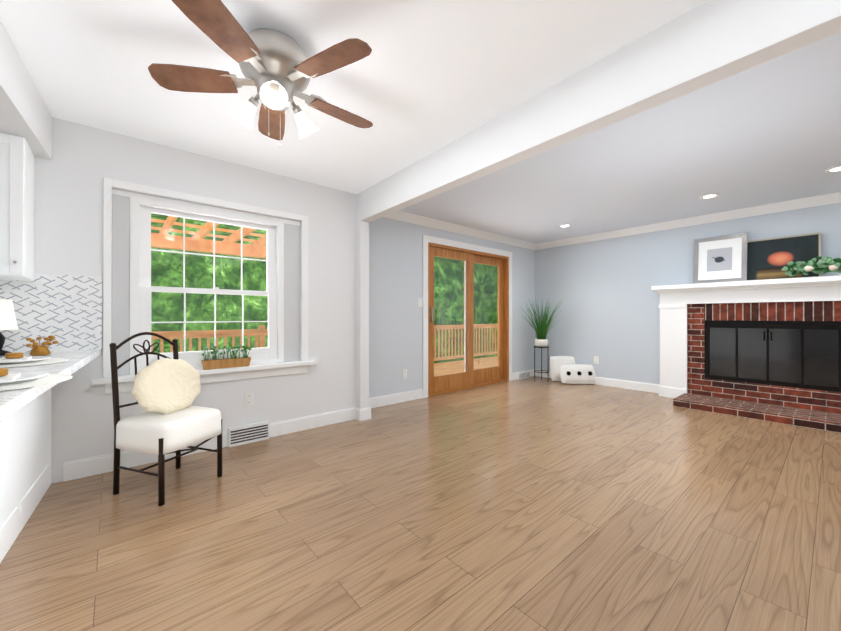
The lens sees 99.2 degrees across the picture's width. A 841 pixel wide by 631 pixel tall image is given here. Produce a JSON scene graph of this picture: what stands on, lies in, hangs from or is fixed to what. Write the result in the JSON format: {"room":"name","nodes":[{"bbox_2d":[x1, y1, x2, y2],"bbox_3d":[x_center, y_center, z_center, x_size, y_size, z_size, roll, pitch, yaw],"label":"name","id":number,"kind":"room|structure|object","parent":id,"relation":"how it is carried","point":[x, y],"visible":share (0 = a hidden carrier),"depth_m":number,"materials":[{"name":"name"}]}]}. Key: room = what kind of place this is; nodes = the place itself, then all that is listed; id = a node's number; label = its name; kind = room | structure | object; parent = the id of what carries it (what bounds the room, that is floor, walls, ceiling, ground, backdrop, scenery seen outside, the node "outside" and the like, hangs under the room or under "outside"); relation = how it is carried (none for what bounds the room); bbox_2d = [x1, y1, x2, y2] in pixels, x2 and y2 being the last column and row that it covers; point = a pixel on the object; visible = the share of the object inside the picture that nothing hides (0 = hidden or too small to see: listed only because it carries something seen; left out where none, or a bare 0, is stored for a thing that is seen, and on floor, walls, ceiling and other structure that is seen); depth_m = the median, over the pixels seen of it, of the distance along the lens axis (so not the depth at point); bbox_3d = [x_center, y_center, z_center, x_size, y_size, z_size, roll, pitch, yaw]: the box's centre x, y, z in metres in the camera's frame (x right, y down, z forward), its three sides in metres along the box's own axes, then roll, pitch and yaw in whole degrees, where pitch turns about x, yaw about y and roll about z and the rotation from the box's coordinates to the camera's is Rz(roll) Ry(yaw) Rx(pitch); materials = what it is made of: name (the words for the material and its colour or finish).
{"room":"dining room","nodes":[
{"label":"dining room","id":0,"kind":"room"},
{"bbox_2d":[34,117,356,483],"bbox_3d":[-3.061,-0.104,1.953,6.310,2.440,0.150,0,0,-41],"label":"wall","id":1,"kind":"structure","parent":0,"point":[68,194],"depth_m":2.89,"materials":[{"name":"white paint"}]},
{"bbox_2d":[0,133,33,280],"bbox_3d":[-2.578,-0.626,2.037,0.481,0.806,0.346,0,0,-41],"label":"upper cabinet","id":2,"kind":"object","parent":1,"relation":"attached to","point":[16,209],"visible":0.96,"depth_m":2.04,"materials":[{"name":"white wood"}]},
{"bbox_2d":[0,273,101,352],"bbox_3d":[-2.899,-0.019,1.984,1.696,0.510,0.011,0,0,-41],"label":"tile backsplash","id":3,"kind":"structure","parent":1,"relation":"attached to","point":[65,311],"depth_m":2.38,"materials":[{"name":"white tile"}]},
{"bbox_2d":[91,178,317,393],"bbox_3d":[-1.703,-0.209,3.066,1.640,1.535,0.215,0,0,-41],"label":"window","id":4,"kind":"structure","parent":1,"relation":"in","point":[128,288],"depth_m":2.94,"materials":[{"name":"white wood"}]},
{"bbox_2d":[201,344,251,369],"bbox_3d":[-1.630,0.346,3.028,0.383,0.191,0.085,0,0,-41],"label":"planter box","id":5,"kind":"object","parent":4,"relation":"on","point":[218,363],"visible":1,"depth_m":3.01,"materials":[{"name":"brown wood"}]},
{"bbox_2d":[63,407,358,481],"bbox_3d":[-1.547,1.055,3.135,2.250,0.127,0.030,0,0,-41],"label":"baseboard","id":6,"kind":"structure","parent":1,"relation":"attached to","point":[84,467],"depth_m":2.84,"materials":[{"name":"white wood"}]},
{"bbox_2d":[228,421,268,446],"bbox_3d":[-1.504,1.039,3.146,0.330,0.160,0.034,0,0,-41],"label":"vent","id":7,"kind":"object","parent":1,"relation":"in","point":[246,434],"depth_m":3.12,"materials":[{"name":"white metal"}]},
{"bbox_2d":[245,392,253,405],"bbox_3d":[-1.519,0.744,3.172,0.072,0.116,0.008,0,0,-41],"label":"outlet","id":8,"kind":"object","parent":1,"relation":"attached to","point":[249,399],"visible":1,"depth_m":3.17,"materials":[{"name":"white plastic"}]},
{"bbox_2d":[356,220,368,408],"bbox_3d":[-0.718,0.053,3.982,0.110,2.134,0.370,0,0,-41],"label":"column","id":9,"kind":"structure","parent":0,"point":[362,314],"depth_m":3.84,"materials":[{"name":"white paint"}]},
{"bbox_2d":[359,405,374,420],"bbox_3d":[-0.655,1.057,4.004,0.016,0.127,0.356,0,0,-41],"label":"baseboard","id":10,"kind":"structure","parent":9,"relation":"attached to","point":[365,413],"depth_m":3.83,"materials":[{"name":"white wood"}]},
{"bbox_2d":[0,376,840,630],"bbox_3d":[0.870,1.144,0.465,10.330,0.060,8.070,0,0,-41],"label":"floor","id":11,"kind":"structure","parent":0,"point":[538,504],"depth_m":1.88,"materials":[{"name":"brown wood"}]},
{"bbox_2d":[0,349,100,562],"bbox_3d":[-1.819,0.675,1.145,0.925,0.880,2.765,0,0,-36],"label":"kitchen counter","id":12,"kind":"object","parent":11,"relation":"on","point":[25,448],"depth_m":1.83,"materials":[{"name":"white wood"}]},
{"bbox_2d":[109,332,221,505],"bbox_3d":[-1.669,0.615,2.371,0.597,1.005,0.610,0,0,-41],"label":"dining chair","id":13,"kind":"object","parent":11,"relation":"on","point":[166,391],"visible":1,"depth_m":2.28,"materials":[{"name":"white fabric"}]},
{"bbox_2d":[518,371,529,379],"bbox_3d":[1.852,1.065,6.391,0.350,0.120,0.034,0,0,-41],"label":"floor vent","id":14,"kind":"object","parent":11,"relation":"in","point":[524,375],"visible":1,"depth_m":6.36,"materials":[{"name":"white metal"}]},
{"bbox_2d":[518,299,562,380],"bbox_3d":[2.084,0.393,6.141,0.726,1.462,0.695,0,0,-41],"label":"potted plant","id":15,"kind":"object","parent":11,"relation":"on","point":[541,340],"visible":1,"depth_m":6.10,"materials":[{"name":"green plant"}]},
{"bbox_2d":[550,356,595,383],"bbox_3d":[2.500,0.902,5.951,0.462,0.421,0.657,0,0,-41],"label":"pillows","id":16,"kind":"object","parent":11,"relation":"on","point":[566,369],"visible":1,"depth_m":5.83,"materials":[{"name":"white fabric"}]},
{"bbox_2d":[651,275,840,432],"bbox_3d":[3.919,0.355,4.058,0.717,1.530,2.295,0,0,-41],"label":"fireplace","id":17,"kind":"object","parent":11,"relation":"on","point":[767,350],"visible":1,"depth_m":4.21,"materials":[{"name":"brick"}]},
{"bbox_2d":[693,233,747,283],"bbox_3d":[3.817,-0.713,4.569,0.089,0.609,0.530,0,0,-41],"label":"picture frame","id":18,"kind":"object","parent":17,"relation":"on","point":[720,258],"visible":0.85,"depth_m":4.55,"materials":[{"name":"grey"}]},
{"bbox_2d":[747,232,820,280],"bbox_3d":[4.200,-0.664,4.193,0.089,0.511,0.660,0,0,-41],"label":"painting","id":19,"kind":"object","parent":17,"relation":"on","point":[769,258],"visible":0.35,"depth_m":4.18,"materials":[{"name":"fabric"}]},
{"bbox_2d":[781,256,840,276],"bbox_3d":[4.277,-0.537,3.794,0.167,0.202,0.635,0,0,-41],"label":"greenery","id":20,"kind":"object","parent":17,"relation":"on","point":[825,265],"visible":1,"depth_m":3.83,"materials":[{"name":"green plant"}]},
{"bbox_2d":[0,0,840,243],"bbox_3d":[0.870,-1.366,0.470,10.330,0.080,8.070,0,0,-41],"label":"ceiling","id":21,"kind":"structure","parent":0,"point":[424,78],"depth_m":2.23,"materials":[{"name":"white paint"}]},
{"bbox_2d":[0,20,51,159],"bbox_3d":[-1.768,-1.180,0.771,0.800,0.289,3.396,0,0,-36],"label":"soffit","id":22,"kind":"object","parent":21,"relation":"attached to","point":[25,113],"depth_m":1.90,"materials":[{"name":"white paint"}]},
{"bbox_2d":[148,0,372,146],"bbox_3d":[-0.685,-1.081,1.779,1.040,0.485,1.072,0,0,-41],"label":"ceiling fan","id":23,"kind":"object","parent":21,"relation":"hanging from","point":[279,69],"visible":1,"depth_m":1.65,"materials":[{"name":"brown wood"}]},
{"bbox_2d":[559,224,571,227],"bbox_3d":[2.121,-1.313,5.248,0.176,0.008,0.176,0,0,-41],"label":"recessed light","id":24,"kind":"object","parent":21,"relation":"in","point":[564,225],"visible":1,"depth_m":5.22,"materials":[{"name":"white plastic"}]},
{"bbox_2d":[357,0,840,221],"bbox_3d":[1.597,-1.172,1.095,0.420,0.304,7.769,0,0,-41],"label":"ceiling beam","id":25,"kind":"structure","parent":21,"relation":"attached to","point":[706,43],"depth_m":1.76,"materials":[{"name":"white paint"}]},
{"bbox_2d":[700,194,719,198],"bbox_3d":[3.194,-1.316,3.955,0.176,0.008,0.176,0,0,-41],"label":"recessed light","id":26,"kind":"object","parent":21,"relation":"in","point":[708,196],"visible":1,"depth_m":3.96,"materials":[{"name":"white"}]},
{"bbox_2d":[824,166,840,172],"bbox_3d":[3.763,-1.317,3.217,0.176,0.008,0.176,0,0,-41],"label":"recessed light","id":27,"kind":"object","parent":21,"relation":"in","point":[834,169],"visible":1,"depth_m":3.24,"materials":[{"name":"white"}]},
{"bbox_2d":[369,217,534,397],"bbox_3d":[0.670,-0.097,5.520,4.040,2.440,0.150,0,0,-41],"label":"wall","id":28,"kind":"structure","parent":0,"point":[395,294],"depth_m":4.67,"materials":[{"name":"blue paint"}]},
{"bbox_2d":[369,389,422,407],"bbox_3d":[-0.382,1.058,4.503,1.080,0.127,0.016,0,0,-41],"label":"baseboard","id":29,"kind":"structure","parent":28,"relation":"attached to","point":[379,401],"depth_m":4.56,"materials":[{"name":"white wood"}]},
{"bbox_2d":[403,369,406,378],"bbox_3d":[-0.202,0.761,4.662,0.072,0.116,0.008,0,0,-41],"label":"outlet","id":30,"kind":"object","parent":28,"relation":"attached to","point":[404,373],"visible":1,"depth_m":4.66,"materials":[{"name":"white plastic"}]},
{"bbox_2d":[418,298,422,306],"bbox_3d":[0.000,-0.178,4.838,0.075,0.120,0.008,0,0,-41],"label":"switch plate","id":31,"kind":"object","parent":28,"relation":"attached to","point":[420,302],"visible":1,"depth_m":4.83,"materials":[{"name":"white plastic"}]},
{"bbox_2d":[383,210,536,249],"bbox_3d":[0.655,-1.270,5.349,3.750,0.095,0.095,0,0,-41],"label":"crown molding","id":32,"kind":"structure","parent":28,"relation":"attached to","point":[398,215],"depth_m":5.22,"materials":[{"name":"white"}]},
{"bbox_2d":[422,235,511,397],"bbox_3d":[0.769,0.013,5.569,2.045,2.220,0.185,0,0,-41],"label":"sliding door","id":33,"kind":"structure","parent":28,"relation":"attached to","point":[470,256],"depth_m":5.52,"materials":[{"name":"brown wood"}]},
{"bbox_2d":[512,369,533,379],"bbox_3d":[1.848,1.061,6.423,0.695,0.127,0.016,0,0,-41],"label":"baseboard","id":34,"kind":"structure","parent":28,"relation":"attached to","point":[514,375],"depth_m":6.29,"materials":[{"name":"white wood"}]},
{"bbox_2d":[535,203,840,384],"bbox_3d":[4.776,-0.100,3.731,0.150,2.440,7.920,0,0,-41],"label":"wall","id":35,"kind":"structure","parent":0,"point":[608,315],"depth_m":5.50,"materials":[{"name":"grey paint"}]},
{"bbox_2d":[594,356,598,363],"bbox_3d":[2.863,0.724,5.830,0.008,0.116,0.072,0,0,-41],"label":"outlet","id":36,"kind":"object","parent":35,"relation":"attached to","point":[596,359],"visible":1,"depth_m":5.82,"materials":[{"name":"white plastic"}]},
{"bbox_2d":[535,369,659,392],"bbox_3d":[2.799,1.060,5.899,0.016,0.127,2.050,0,0,-41],"label":"baseboard","id":37,"kind":"structure","parent":35,"relation":"attached to","point":[640,386],"depth_m":5.51,"materials":[{"name":"white wood"}]},
{"bbox_2d":[535,192,840,249],"bbox_3d":[4.634,-1.273,3.710,0.095,0.095,7.770,0,0,-41],"label":"crown molding","id":38,"kind":"structure","parent":35,"relation":"attached to","point":[820,200],"depth_m":4.69,"materials":[{"name":"white wood"}]},
{"label":"outside","id":39,"kind":"structure","parent":0,"visible":0},
{"bbox_2d":[111,213,497,375],"bbox_3d":[6.366,-11.864,12.475,54.000,34.000,15.766,0,0,-41],"label":"outdoor view","id":40,"kind":"object","parent":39,"point":[443,307],"depth_m":8.20,"materials":[{"name":"green plant"}]}
]}

